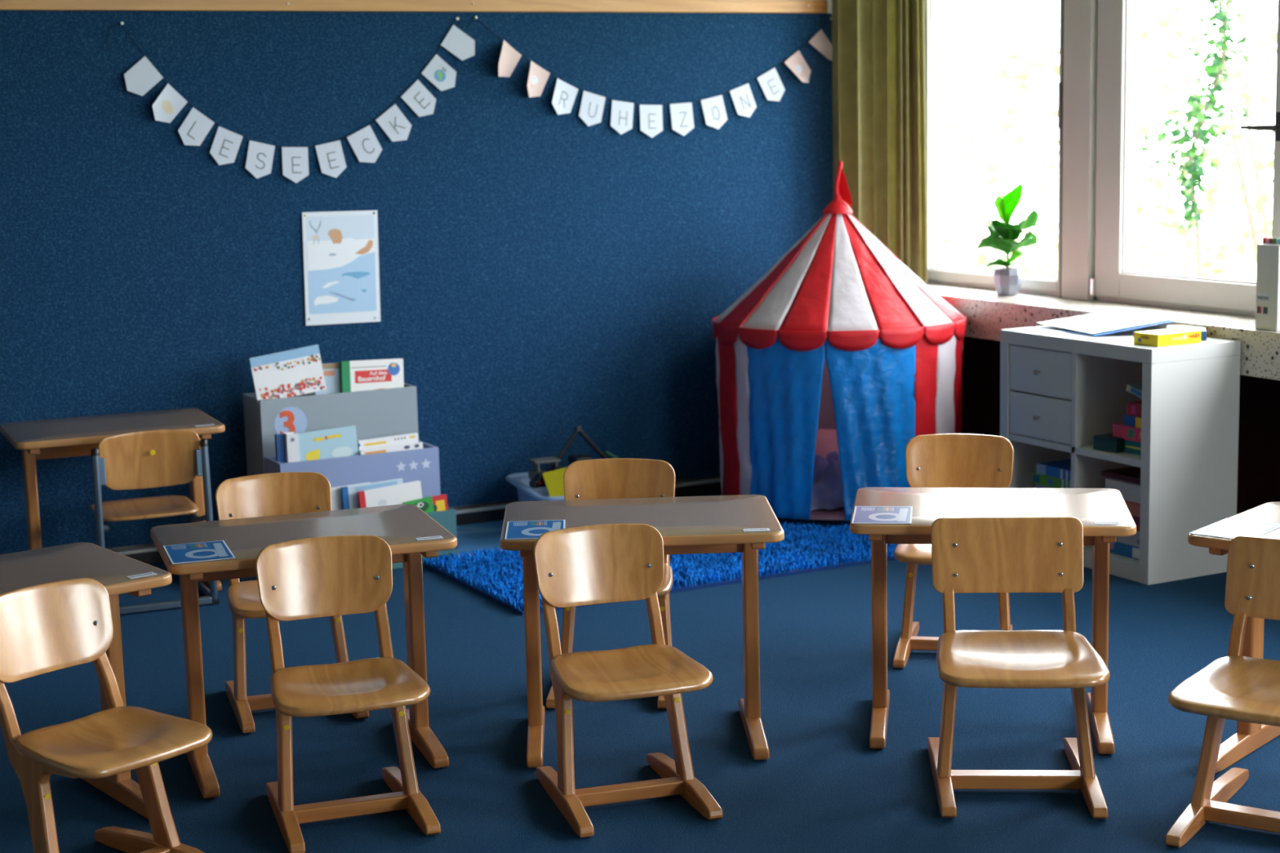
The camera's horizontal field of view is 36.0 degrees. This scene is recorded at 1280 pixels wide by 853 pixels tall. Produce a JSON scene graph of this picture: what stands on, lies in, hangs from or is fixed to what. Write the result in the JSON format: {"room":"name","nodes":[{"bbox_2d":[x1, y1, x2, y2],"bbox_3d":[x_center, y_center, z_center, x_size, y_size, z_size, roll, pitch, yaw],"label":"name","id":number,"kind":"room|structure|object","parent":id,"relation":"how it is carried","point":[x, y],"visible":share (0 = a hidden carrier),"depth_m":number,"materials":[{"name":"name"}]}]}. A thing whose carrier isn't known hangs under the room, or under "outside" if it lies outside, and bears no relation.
{"room":"classroom","nodes":[
{"label":"classroom","id":0,"kind":"room"},
{"bbox_2d":[0,0,833,555],"bbox_3d":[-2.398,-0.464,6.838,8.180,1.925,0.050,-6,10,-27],"label":"wall","id":1,"kind":"structure","parent":0,"point":[544,274],"depth_m":7.58,"materials":[{"name":"blue paint"}]},
{"bbox_2d":[106,17,475,182],"bbox_3d":[-1.251,-1.208,7.292,1.406,0.607,0.038,-6,10,-27],"label":"bunting","id":2,"kind":"object","parent":1,"relation":"attached to","point":[143,76],"visible":1,"depth_m":7.33,"materials":[{"name":"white paper"}]},
{"bbox_2d":[302,209,380,325],"bbox_3d":[-1.129,-0.602,7.456,0.297,0.425,0.006,-5,10,-27],"label":"poster","id":3,"kind":"object","parent":1,"relation":"attached to","point":[340,249],"visible":1,"depth_m":7.46,"materials":[{"name":"white paper"}]},
{"bbox_2d":[0,0,827,13],"bbox_3d":[-2.627,-1.417,6.564,7.700,0.054,0.078,-6,10,-27],"label":"trim","id":4,"kind":"structure","parent":1,"relation":"attached to","point":[458,6],"depth_m":7.49,"materials":[{"name":"brown wood"}]},
{"bbox_2d":[110,475,721,564],"bbox_3d":[-2.371,0.538,6.990,8.180,0.048,0.062,-6,10,-27],"label":"baseboard","id":5,"kind":"structure","parent":1,"relation":"attached to","point":[148,557],"depth_m":7.87,"materials":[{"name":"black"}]},
{"bbox_2d":[466,15,831,137],"bbox_3d":[0.096,-1.412,7.956,1.681,0.484,0.078,-6,10,-27],"label":"bunting","id":6,"kind":"object","parent":1,"relation":"attached to","point":[592,106],"visible":1,"depth_m":7.99,"materials":[{"name":"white paper"}]},
{"bbox_2d":[924,0,1062,296],"bbox_3d":[1.466,-1.368,8.212,0.100,1.588,1.018,-6,10,-27],"label":"window","id":7,"kind":"structure","parent":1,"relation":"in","point":[935,274],"depth_m":8.53,"materials":[{"name":"white paint"}]},
{"bbox_2d":[0,493,1279,852],"bbox_3d":[-0.009,1.192,2.924,8.520,0.100,9.750,-6,10,-27],"label":"floor","id":8,"kind":"structure","parent":0,"point":[821,787],"depth_m":5.07,"materials":[{"name":"blue carpet"}]},
{"bbox_2d":[0,542,172,819],"bbox_3d":[-1.476,0.634,4.511,0.692,0.582,0.504,-8,11,-38],"label":"school desk","id":9,"kind":"object","parent":8,"relation":"on","point":[119,574],"visible":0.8,"depth_m":4.62,"materials":[{"name":"brown wood"}]},
{"bbox_2d":[0,577,212,852],"bbox_3d":[-1.146,0.665,4.146,0.445,0.619,0.344,6,12,40],"label":"chair","id":10,"kind":"object","parent":8,"relation":"on","point":[45,628],"visible":1,"depth_m":4.19,"materials":[{"name":"brown wood"}]},
{"bbox_2d":[0,408,225,591],"bbox_3d":[-1.820,0.278,6.843,0.692,0.582,0.504,-5,10,-24],"label":"school desk","id":11,"kind":"object","parent":8,"relation":"on","point":[42,439],"visible":0.77,"depth_m":6.72,"materials":[{"name":"brown wood"}]},
{"bbox_2d":[90,429,219,614],"bbox_3d":[-1.674,0.291,6.667,0.392,0.603,0.393,-5,10,-23],"label":"chair","id":12,"kind":"object","parent":8,"relation":"on","point":[148,459],"visible":0.93,"depth_m":6.52,"materials":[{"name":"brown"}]},
{"bbox_2d":[215,471,368,733],"bbox_3d":[-0.966,0.465,5.395,0.344,0.619,0.445,-4,9,-19],"label":"chair","id":13,"kind":"object","parent":8,"relation":"on","point":[264,495],"visible":0.47,"depth_m":5.46,"materials":[{"name":"brown wood"}]},
{"bbox_2d":[150,504,457,799],"bbox_3d":[-0.840,0.550,4.955,0.692,0.582,0.504,-4,9,-19],"label":"school desk","id":14,"kind":"object","parent":8,"relation":"on","point":[411,534],"visible":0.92,"depth_m":4.90,"materials":[{"name":"brown wood"}]},
{"bbox_2d":[163,540,235,564],"bbox_3d":[-1.055,0.300,4.705,0.146,0.002,0.214,-4,9,-19],"label":"card","id":15,"kind":"object","parent":14,"relation":"on","point":[211,550],"visible":1,"depth_m":4.70,"materials":[{"name":"blue paper"}]},
{"bbox_2d":[255,535,440,852],"bbox_3d":[-0.684,0.595,4.519,0.344,0.619,0.445,-4,9,-19],"label":"chair","id":16,"kind":"object","parent":8,"relation":"on","point":[324,576],"visible":1,"depth_m":4.57,"materials":[{"name":"brown wood"}]},
{"bbox_2d":[243,382,457,568],"bbox_3d":[-1.070,0.184,7.249,0.606,0.605,0.562,-6,10,-27],"label":"stand","id":17,"kind":"object","parent":8,"relation":"on","point":[384,412],"visible":0.51,"depth_m":7.22,"materials":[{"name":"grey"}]},
{"bbox_2d":[274,433,285,463],"bbox_3d":[-1.287,0.085,7.048,0.030,0.115,0.020,-6,8,-27],"label":"book","id":18,"kind":"object","parent":17,"relation":"in","point":[280,450],"visible":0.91,"depth_m":7.04,"materials":[{"name":"blue paper"}]},
{"bbox_2d":[248,344,326,404],"bbox_3d":[-1.285,-0.192,7.186,0.280,0.199,0.023,-6,10,-27],"label":"book","id":19,"kind":"object","parent":17,"relation":"in","point":[296,371],"visible":1,"depth_m":7.18,"materials":[{"name":"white paper"}]},
{"bbox_2d":[282,431,299,462],"bbox_3d":[-1.251,0.084,7.061,0.042,0.122,0.051,-6,8,-27],"label":"book","id":20,"kind":"object","parent":17,"relation":"in","point":[291,442],"visible":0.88,"depth_m":7.04,"materials":[{"name":"white paper"}]},
{"bbox_2d":[314,362,340,395],"bbox_3d":[-1.153,-0.153,7.299,0.115,0.165,0.021,-6,10,-27],"label":"book","id":21,"kind":"object","parent":17,"relation":"in","point":[331,373],"visible":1,"depth_m":7.30,"materials":[{"name":"blue paper"}]},
{"bbox_2d":[297,425,358,461],"bbox_3d":[-1.140,0.072,7.105,0.253,0.132,0.023,-6,10,-27],"label":"book","id":22,"kind":"object","parent":17,"relation":"in","point":[341,442],"visible":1,"depth_m":7.10,"materials":[{"name":"blue paper"}]},
{"bbox_2d":[330,482,371,510],"bbox_3d":[-1.057,0.278,7.068,0.205,0.136,0.018,-6,10,-27],"label":"book","id":23,"kind":"object","parent":17,"relation":"in","point":[336,500],"visible":0.26,"depth_m":7.04,"materials":[{"name":"white paper"}]},
{"bbox_2d":[339,358,404,392],"bbox_3d":[-1.000,-0.178,7.354,0.246,0.151,0.031,-6,10,-27],"label":"book","id":24,"kind":"object","parent":17,"relation":"in","point":[379,374],"visible":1,"depth_m":7.34,"materials":[{"name":"white paper"}]},
{"bbox_2d":[340,478,403,509],"bbox_3d":[-0.959,0.274,7.095,0.237,0.152,0.020,-6,10,-27],"label":"book","id":25,"kind":"object","parent":17,"relation":"in","point":[348,494],"visible":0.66,"depth_m":7.05,"materials":[{"name":"blue paper"}]},
{"bbox_2d":[357,432,418,455],"bbox_3d":[-0.930,0.084,7.239,0.249,0.100,0.019,-6,10,-27],"label":"book","id":26,"kind":"object","parent":17,"relation":"in","point":[408,438],"visible":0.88,"depth_m":7.23,"materials":[{"name":"white paper"}]},
{"bbox_2d":[357,480,422,507],"bbox_3d":[-0.897,0.282,7.097,0.245,0.152,0.022,-6,10,-27],"label":"book","id":27,"kind":"object","parent":17,"relation":"in","point":[394,495],"visible":0.56,"depth_m":7.08,"materials":[{"name":"white paper"}]},
{"bbox_2d":[360,442,422,454],"bbox_3d":[-0.907,0.108,7.207,0.242,0.080,0.015,-6,10,-27],"label":"book","id":28,"kind":"object","parent":17,"relation":"in","point":[416,445],"visible":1,"depth_m":7.20,"materials":[{"name":"white paper"}]},
{"bbox_2d":[402,496,434,512],"bbox_3d":[-0.800,0.303,7.119,0.117,0.089,0.017,-6,10,-27],"label":"book","id":29,"kind":"object","parent":17,"relation":"in","point":[425,504],"visible":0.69,"depth_m":7.12,"materials":[{"name":"green paper"}]},
{"bbox_2d":[431,493,448,511],"bbox_3d":[-0.739,0.294,7.171,0.082,0.087,0.017,-6,10,-27],"label":"book","id":30,"kind":"object","parent":17,"relation":"in","point":[440,502],"visible":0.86,"depth_m":7.17,"materials":[{"name":"red paper"}]},
{"bbox_2d":[456,520,503,557],"bbox_3d":[-0.359,0.402,7.685,1.000,0.005,0.566,-6,10,-27],"label":"play mat","id":31,"kind":"object","parent":8,"relation":"on","point":[481,535],"visible":0.16,"depth_m":7.58,"materials":[{"name":"blue fabric"}]},
{"bbox_2d":[505,472,564,502],"bbox_3d":[-0.262,0.304,7.697,0.425,0.180,0.565,-4,9,-18],"label":"tub","id":32,"kind":"object","parent":31,"relation":"on","point":[526,493],"visible":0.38,"depth_m":7.75,"materials":[{"name":"blue plastic"}]},
{"bbox_2d":[528,471,546,488],"bbox_3d":[-0.380,0.207,7.621,0.090,0.052,0.044,-7,11,-33],"label":"toy car","id":33,"kind":"object","parent":32,"relation":"in","point":[538,482],"visible":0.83,"depth_m":7.60,"materials":[{"name":"black plastic"}]},
{"bbox_2d":[528,456,563,479],"bbox_3d":[-0.360,0.174,7.710,0.129,0.092,0.110,-5,10,-22],"label":"tractor","id":34,"kind":"object","parent":32,"relation":"in","point":[553,461],"visible":0.64,"depth_m":7.70,"materials":[{"name":"grey plastic"}]},
{"bbox_2d":[542,466,567,497],"bbox_3d":[-0.293,0.231,7.544,0.126,0.125,0.194,-4,9,-15],"label":"folder","id":35,"kind":"object","parent":32,"relation":"in","point":[553,480],"visible":0.31,"depth_m":7.56,"materials":[{"name":"yellow"}]},
{"bbox_2d":[556,426,607,466],"bbox_3d":[-0.235,0.127,7.817,0.234,0.262,0.080,-6,10,-27],"label":"excavator","id":36,"kind":"object","parent":32,"relation":"in","point":[571,459],"visible":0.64,"depth_m":7.80,"materials":[{"name":"black plastic"}]},
{"bbox_2d":[604,450,619,458],"bbox_3d":[-0.095,0.160,7.782,0.099,0.142,0.020,-6,10,-27],"label":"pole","id":37,"kind":"object","parent":32,"relation":"in","point":[608,454],"visible":0.34,"depth_m":7.76,"materials":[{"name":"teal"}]},
{"bbox_2d":[546,457,675,709],"bbox_3d":[-0.070,0.428,5.491,0.344,0.619,0.445,0,9,7],"label":"chair","id":38,"kind":"object","parent":8,"relation":"on","point":[613,477],"visible":0.32,"depth_m":5.62,"materials":[{"name":"brown wood"}]},
{"bbox_2d":[533,523,723,837],"bbox_3d":[-0.045,0.570,4.579,0.344,0.619,0.445,-4,9,-17],"label":"chair","id":39,"kind":"object","parent":8,"relation":"on","point":[602,563],"visible":1,"depth_m":4.62,"materials":[{"name":"brown wood"}]},
{"bbox_2d":[500,494,784,768],"bbox_3d":[0.005,0.514,5.050,0.692,0.582,0.504,-2,9,-2],"label":"school desk","id":40,"kind":"object","parent":8,"relation":"on","point":[743,524],"visible":0.9,"depth_m":5.01,"materials":[{"name":"brown wood"}]},
{"bbox_2d":[504,520,564,539],"bbox_3d":[-0.258,0.255,4.870,0.146,0.002,0.214,-2,9,-2],"label":"card","id":41,"kind":"object","parent":40,"relation":"on","point":[518,530],"visible":0.85,"depth_m":4.88,"materials":[{"name":"blue paper"}]},
{"bbox_2d":[422,518,897,615],"bbox_3d":[0.221,0.454,7.160,1.858,0.039,0.904,-6,10,-27],"label":"shaggy rug","id":42,"kind":"object","parent":8,"relation":"on","point":[806,546],"visible":0.4,"depth_m":6.97,"materials":[{"name":"blue carpet"}]},
{"bbox_2d":[711,160,966,520],"bbox_3d":[0.796,-0.383,7.893,1.012,1.355,1.012,1,9,16],"label":"tent","id":43,"kind":"object","parent":42,"relation":"on","point":[839,334],"visible":0.91,"depth_m":7.55,"materials":[{"name":"red"}]},
{"bbox_2d":[746,336,825,519],"bbox_3d":[0.554,0.001,7.540,0.333,0.713,0.041,4,11,32],"label":"door curtain","id":44,"kind":"object","parent":43,"relation":"hanging from","point":[784,374],"depth_m":7.54,"materials":[{"name":"blue fabric"}]},
{"bbox_2d":[814,429,839,458],"bbox_3d":[0.730,0.092,8.091,0.340,0.131,0.290,-1,9,1],"label":"cushion","id":45,"kind":"object","parent":43,"relation":"in","point":[826,439],"visible":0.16,"depth_m":8.05,"materials":[{"name":"pink fabric"}]},
{"bbox_2d":[810,450,844,511],"bbox_3d":[0.795,0.190,7.803,0.402,0.230,0.324,-1,9,1],"label":"cushion","id":46,"kind":"object","parent":43,"relation":"in","point":[827,494],"visible":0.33,"depth_m":7.70,"materials":[{"name":"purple fabric"}]},
{"bbox_2d":[825,336,915,520],"bbox_3d":[0.882,0.003,7.478,0.354,0.713,0.046,-3,9,-11],"label":"door curtain","id":47,"kind":"object","parent":43,"relation":"hanging from","point":[872,379],"depth_m":7.46,"materials":[{"name":"blue fabric"}]},
{"bbox_2d":[893,433,1013,668],"bbox_3d":[0.929,0.359,5.780,0.344,0.619,0.445,1,9,12],"label":"chair","id":48,"kind":"object","parent":8,"relation":"on","point":[947,460],"visible":0.44,"depth_m":5.89,"materials":[{"name":"brown wood"}]},
{"bbox_2d":[849,487,1136,754],"bbox_3d":[0.900,0.488,5.078,0.692,0.582,0.504,0,9,9],"label":"school desk","id":49,"kind":"object","parent":8,"relation":"on","point":[1104,513],"visible":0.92,"depth_m":5.04,"materials":[{"name":"brown wood"}]},
{"bbox_2d":[851,506,912,524],"bbox_3d":[0.610,0.222,4.946,0.146,0.002,0.214,0,9,9],"label":"card","id":50,"kind":"object","parent":49,"relation":"on","point":[862,514],"visible":1,"depth_m":4.94,"materials":[{"name":"blue paper"}]},
{"bbox_2d":[927,516,1110,818],"bbox_3d":[0.876,0.548,4.612,0.378,0.609,0.557,-1,9,5],"label":"chair","id":51,"kind":"object","parent":8,"relation":"on","point":[983,554],"visible":1,"depth_m":4.64,"materials":[{"name":"brown wood"}]},
{"bbox_2d":[1000,325,1240,585],"bbox_3d":[1.665,0.072,6.940,0.411,0.792,0.793,-6,10,-27],"label":"cube shelf","id":52,"kind":"object","parent":8,"relation":"on","point":[1060,391],"visible":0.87,"depth_m":6.66,"materials":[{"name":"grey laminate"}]},
{"bbox_2d":[1026,325,1065,333],"bbox_3d":[1.528,-0.354,7.108,0.218,0.003,0.225,-3,9,-11],"label":"paper sheet","id":53,"kind":"object","parent":52,"relation":"on","point":[1046,329],"visible":0.44,"depth_m":7.09,"materials":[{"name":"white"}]},
{"bbox_2d":[1093,432,1124,453],"bbox_3d":[1.639,0.055,6.766,0.121,0.048,0.105,-7,11,-33],"label":"game box","id":54,"kind":"object","parent":52,"relation":"in","point":[1104,442],"visible":0.69,"depth_m":6.72,"materials":[{"name":"teal cardboard"}]},
{"bbox_2d":[1093,435,1116,453],"bbox_3d":[1.589,0.061,6.733,0.001,0.048,0.105,-7,11,-33],"label":"print","id":55,"kind":"object","parent":54,"relation":"attached to","point":[1104,443],"depth_m":6.73,"materials":[{"name":"teal cardboard"}]},
{"bbox_2d":[1059,320,1174,336],"bbox_3d":[1.682,-0.354,6.950,0.317,0.044,0.246,-4,9,-16],"label":"folder","id":56,"kind":"object","parent":52,"relation":"on","point":[1170,321],"visible":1,"depth_m":6.87,"materials":[{"name":"blue plastic"}]},
{"bbox_2d":[1036,311,1171,334],"bbox_3d":[1.653,-0.372,7.037,0.279,0.042,0.422,-5,10,-21],"label":"folder","id":57,"kind":"object","parent":56,"relation":"on","point":[1107,321],"visible":1,"depth_m":7.02,"materials":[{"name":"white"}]},
{"bbox_2d":[1109,541,1139,559],"bbox_3d":[1.755,0.409,6.810,0.241,0.044,0.270,-6,10,-27],"label":"game box","id":58,"kind":"object","parent":52,"relation":"in","point":[1117,548],"visible":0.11,"depth_m":6.74,"materials":[{"name":"blue"}]},
{"bbox_2d":[1115,530,1139,547],"bbox_3d":[1.757,0.362,6.798,0.241,0.052,0.260,-6,10,-27],"label":"game box","id":59,"kind":"object","parent":58,"relation":"on","point":[1134,540],"visible":0.03,"depth_m":6.70,"materials":[{"name":"grey"}]},
{"bbox_2d":[1131,515,1139,531],"bbox_3d":[1.758,0.312,6.786,0.230,0.050,0.250,-6,10,-27],"label":"game box","id":60,"kind":"object","parent":59,"relation":"on","point":[1136,519],"visible":0.02,"depth_m":6.68,"materials":[{"name":"red cardboard"}]},
{"bbox_2d":[1124,499,1140,516],"bbox_3d":[1.759,0.265,6.774,0.231,0.045,0.250,-6,10,-27],"label":"game box","id":61,"kind":"object","parent":60,"relation":"on","point":[1134,508],"visible":0.03,"depth_m":6.68,"materials":[{"name":"brown cardboard"}]},
{"bbox_2d":[1105,477,1140,503],"bbox_3d":[1.758,0.213,6.766,0.220,0.060,0.220,-6,10,-27],"label":"game box","id":62,"kind":"object","parent":61,"relation":"on","point":[1130,491],"visible":0.18,"depth_m":6.72,"materials":[{"name":"white cardboard"}]},
{"bbox_2d":[1101,466,1140,484],"bbox_3d":[1.743,0.170,6.786,0.180,0.018,0.250,-6,10,-27],"label":"game box","id":63,"kind":"object","parent":62,"relation":"on","point":[1131,474],"visible":0.29,"depth_m":6.80,"materials":[{"name":"red"}]},
{"bbox_2d":[1124,440,1141,455],"bbox_3d":[1.770,0.064,6.700,0.201,0.044,0.170,-6,10,-27],"label":"game box","id":64,"kind":"object","parent":52,"relation":"in","point":[1130,446],"visible":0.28,"depth_m":6.67,"materials":[{"name":"teal cardboard"}]},
{"bbox_2d":[1112,422,1141,442],"bbox_3d":[1.760,0.016,6.710,0.211,0.046,0.200,-6,10,-29],"label":"game box","id":65,"kind":"object","parent":64,"relation":"on","point":[1119,430],"visible":0.3,"depth_m":6.68,"materials":[{"name":"red"}]},
{"bbox_2d":[1123,413,1141,428],"bbox_3d":[1.758,-0.020,6.675,0.171,0.036,0.160,-5,10,-24],"label":"game box","id":66,"kind":"object","parent":65,"relation":"on","point":[1128,420],"visible":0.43,"depth_m":6.67,"materials":[{"name":"blue cardboard"}]},
{"bbox_2d":[1126,400,1142,417],"bbox_3d":[1.757,-0.060,6.667,0.161,0.045,0.140,-7,10,-32],"label":"game box","id":67,"kind":"object","parent":66,"relation":"on","point":[1133,408],"visible":0.23,"depth_m":6.66,"materials":[{"name":"red"}]},
{"bbox_2d":[1125,382,1142,398],"bbox_3d":[1.751,-0.114,6.668,0.151,0.060,0.141,-7,11,-33],"label":"game box","id":68,"kind":"object","parent":67,"relation":"on","point":[1135,388],"visible":0.3,"depth_m":6.66,"materials":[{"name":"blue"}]},
{"bbox_2d":[1133,328,1200,346],"bbox_3d":[1.769,-0.300,6.606,0.196,0.040,0.116,-6,10,-29],"label":"game box","id":69,"kind":"object","parent":52,"relation":"on","point":[1171,336],"visible":1,"depth_m":6.57,"materials":[{"name":"yellow cardboard"}]},
{"bbox_2d":[1137,334,1186,342],"bbox_3d":[1.743,-0.288,6.562,0.158,0.032,0.038,0,9,7],"label":"print","id":70,"kind":"object","parent":69,"relation":"attached to","point":[1141,338],"depth_m":6.54,"materials":[{"name":"yellow"}]},
{"bbox_2d":[1166,324,1206,340],"bbox_3d":[1.878,-0.323,6.769,0.132,0.031,0.191,1,9,15],"label":"game box","id":71,"kind":"object","parent":52,"relation":"on","point":[1203,331],"visible":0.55,"depth_m":6.76,"materials":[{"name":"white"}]},
{"bbox_2d":[1167,324,1205,329],"bbox_3d":[1.882,-0.341,6.783,0.126,0.001,0.152,1,9,15],"label":"print","id":72,"kind":"object","parent":71,"relation":"on","point":[1184,326],"depth_m":6.79,"materials":[{"name":"beige paper"}]},
{"bbox_3d":[1.590,0.327,7.115,0.220,0.120,0.230,-6,10,-27],"label":"game box","id":73,"kind":"object","parent":52,"relation":"in","visible":0},
{"bbox_2d":[1035,484,1051,488],"bbox_3d":[1.585,0.240,7.106,0.220,0.055,0.225,-6,10,-27],"label":"game box","id":74,"kind":"object","parent":73,"relation":"on","point":[1037,486],"visible":0.09,"depth_m":7.12,"materials":[{"name":"cardboard"}]},
{"bbox_2d":[1031,471,1071,488],"bbox_3d":[1.576,0.190,7.111,0.222,0.040,0.235,-6,10,-27],"label":"game box","id":75,"kind":"object","parent":74,"relation":"on","point":[1037,478],"visible":0.35,"depth_m":7.08,"materials":[{"name":"green cardboard"}]},
{"bbox_2d":[1035,458,1071,480],"bbox_3d":[1.583,0.154,7.092,0.221,0.036,0.210,-6,10,-27],"label":"game box","id":76,"kind":"object","parent":75,"relation":"on","point":[1061,469],"visible":0.37,"depth_m":7.07,"materials":[{"name":"blue cardboard"}]},
{"bbox_2d":[1164,535,1279,848],"bbox_3d":[1.408,0.585,4.292,0.378,0.609,0.557,4,11,33],"label":"chair","id":77,"kind":"object","parent":8,"relation":"on","point":[1235,686],"visible":1,"depth_m":4.35,"materials":[{"name":"brown wood"}]},
{"bbox_2d":[1187,502,1279,773],"bbox_3d":[1.713,0.536,4.650,0.692,0.582,0.504,6,12,40],"label":"school desk","id":78,"kind":"object","parent":8,"relation":"on","point":[1249,737],"visible":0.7,"depth_m":4.80,"materials":[{"name":"brown wood"}]},
{"bbox_2d":[1188,517,1279,538],"bbox_3d":[1.419,0.244,4.680,0.146,0.002,0.214,6,12,40],"label":"card","id":79,"kind":"object","parent":78,"relation":"on","point":[1228,528],"visible":0.98,"depth_m":4.68,"materials":[{"name":"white paper"}]},
{"bbox_2d":[993,266,1022,296],"bbox_3d":[1.498,-0.590,8.017,0.112,0.110,0.114,-6,10,-27],"label":"pot","id":80,"kind":"object","parent":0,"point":[1007,280],"depth_m":7.98,"materials":[{"name":"white ceramic"}]},
{"bbox_2d":[961,336,1279,514],"bbox_3d":[3.618,0.428,4.743,0.300,0.675,9.750,-6,10,-27],"label":"wall","id":81,"kind":"structure","parent":0,"point":[1259,424],"depth_m":7.11,"materials":[{"name":"black"}]},
{"bbox_2d":[1060,0,1063,297],"bbox_3d":[1.702,-1.303,7.760,0.089,1.588,0.011,-6,10,-27],"label":"trim","id":82,"kind":"structure","parent":81,"relation":"attached to","point":[1063,0],"depth_m":7.77,"materials":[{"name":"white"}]},
{"bbox_2d":[1061,0,1097,300],"bbox_3d":[1.748,-1.293,7.693,0.110,1.588,0.163,-6,10,-27],"label":"window frame","id":83,"kind":"structure","parent":81,"relation":"attached to","point":[1080,16],"depth_m":7.69,"materials":[{"name":"white paint"}]},
{"bbox_2d":[925,282,1279,380],"bbox_3d":[3.379,0.050,4.505,0.390,0.157,9.650,-6,10,-27],"label":"windowsill","id":84,"kind":"structure","parent":81,"relation":"on","point":[988,313],"depth_m":7.47,"materials":[{"name":"stone"}]},
{"bbox_2d":[977,183,1039,296],"bbox_3d":[1.497,-0.756,7.983,0.258,0.449,0.182,-3,9,-11],"label":"fiddle leaf fig","id":85,"kind":"object","parent":84,"relation":"on","point":[1007,280],"visible":1,"depth_m":7.97,"materials":[{"name":"green plant"}]},
{"bbox_2d":[1255,244,1279,331],"bbox_3d":[2.114,-0.465,6.555,0.077,0.285,0.100,-6,10,-27],"label":"box","id":86,"kind":"object","parent":84,"relation":"on","point":[1268,264],"visible":1,"depth_m":6.53,"materials":[{"name":"grey"}]},
{"bbox_2d":[1262,237,1266,244],"bbox_3d":[2.081,-0.620,6.559,0.012,0.020,0.012,-6,10,-27],"label":"marker pen","id":87,"kind":"object","parent":86,"relation":"on","point":[1264,238],"visible":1,"depth_m":6.55,"materials":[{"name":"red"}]},
{"bbox_2d":[1266,237,1269,244],"bbox_3d":[2.088,-0.618,6.546,0.012,0.020,0.012,-6,10,-27],"label":"marker pen","id":88,"kind":"object","parent":86,"relation":"on","point":[1267,238],"visible":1,"depth_m":6.54,"materials":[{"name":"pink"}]},
{"bbox_2d":[1269,237,1272,244],"bbox_3d":[2.095,-0.616,6.532,0.012,0.020,0.012,-6,10,-27],"label":"marker pen","id":89,"kind":"object","parent":86,"relation":"on","point":[1270,238],"visible":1,"depth_m":6.53,"materials":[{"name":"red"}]},
{"bbox_2d":[1275,238,1279,244],"bbox_3d":[2.109,-0.612,6.506,0.012,0.020,0.012,-6,10,-27],"label":"marker pen","id":90,"kind":"object","parent":86,"relation":"on","point":[1277,239],"visible":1,"depth_m":6.50,"materials":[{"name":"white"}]},
{"bbox_2d":[1089,0,1279,316],"bbox_3d":[2.027,-1.207,7.096,0.158,1.588,1.165,-6,10,-27],"label":"window","id":91,"kind":"structure","parent":81,"relation":"in","point":[1114,280],"depth_m":7.49,"materials":[{"name":"white paint"}]},
{"bbox_3d":[-0.080,-1.771,2.460,8.520,0.100,9.750,-6,10,-27],"label":"ceiling","id":92,"kind":"structure","parent":0,"visible":0},
{"bbox_3d":[1.217,-2.424,7.694,0.522,0.290,1.072,-6,10,-27],"label":"rail","id":93,"kind":"object","parent":92,"relation":"attached to","visible":0},
{"bbox_2d":[831,0,928,283],"bbox_3d":[1.001,-1.476,8.337,0.419,1.750,0.141,-4,9,-15],"label":"curtain","id":94,"kind":"object","parent":93,"relation":"hanging from","point":[878,58],"visible":0.76,"depth_m":8.35,"materials":[{"name":"yellow fabric"}]},
{"label":"outside","id":95,"kind":"structure","parent":0,"visible":0},
{"bbox_2d":[939,222,1271,281],"bbox_3d":[14.745,-0.144,15.975,29.600,0.200,50.000,-6,10,-27],"label":"hedge","id":96,"kind":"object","parent":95,"point":[965,254],"depth_m":35.42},
{"bbox_2d":[939,35,1207,278],"bbox_3d":[4.138,-2.182,19.408,2.078,3.303,3.228,-6,10,-27],"label":"shrub","id":97,"kind":"object","parent":96,"relation":"on","point":[982,259],"visible":0.44,"depth_m":19.57,"materials":[{"name":"green plant"}]},
{"bbox_2d":[1141,0,1249,277],"bbox_3d":[3.006,-1.067,10.698,0.479,3.817,0.633,-6,10,-27],"label":"climbing ivy","id":98,"kind":"object","parent":96,"relation":"on","point":[1196,171],"visible":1,"depth_m":10.57,"materials":[{"name":"green plant"}]},
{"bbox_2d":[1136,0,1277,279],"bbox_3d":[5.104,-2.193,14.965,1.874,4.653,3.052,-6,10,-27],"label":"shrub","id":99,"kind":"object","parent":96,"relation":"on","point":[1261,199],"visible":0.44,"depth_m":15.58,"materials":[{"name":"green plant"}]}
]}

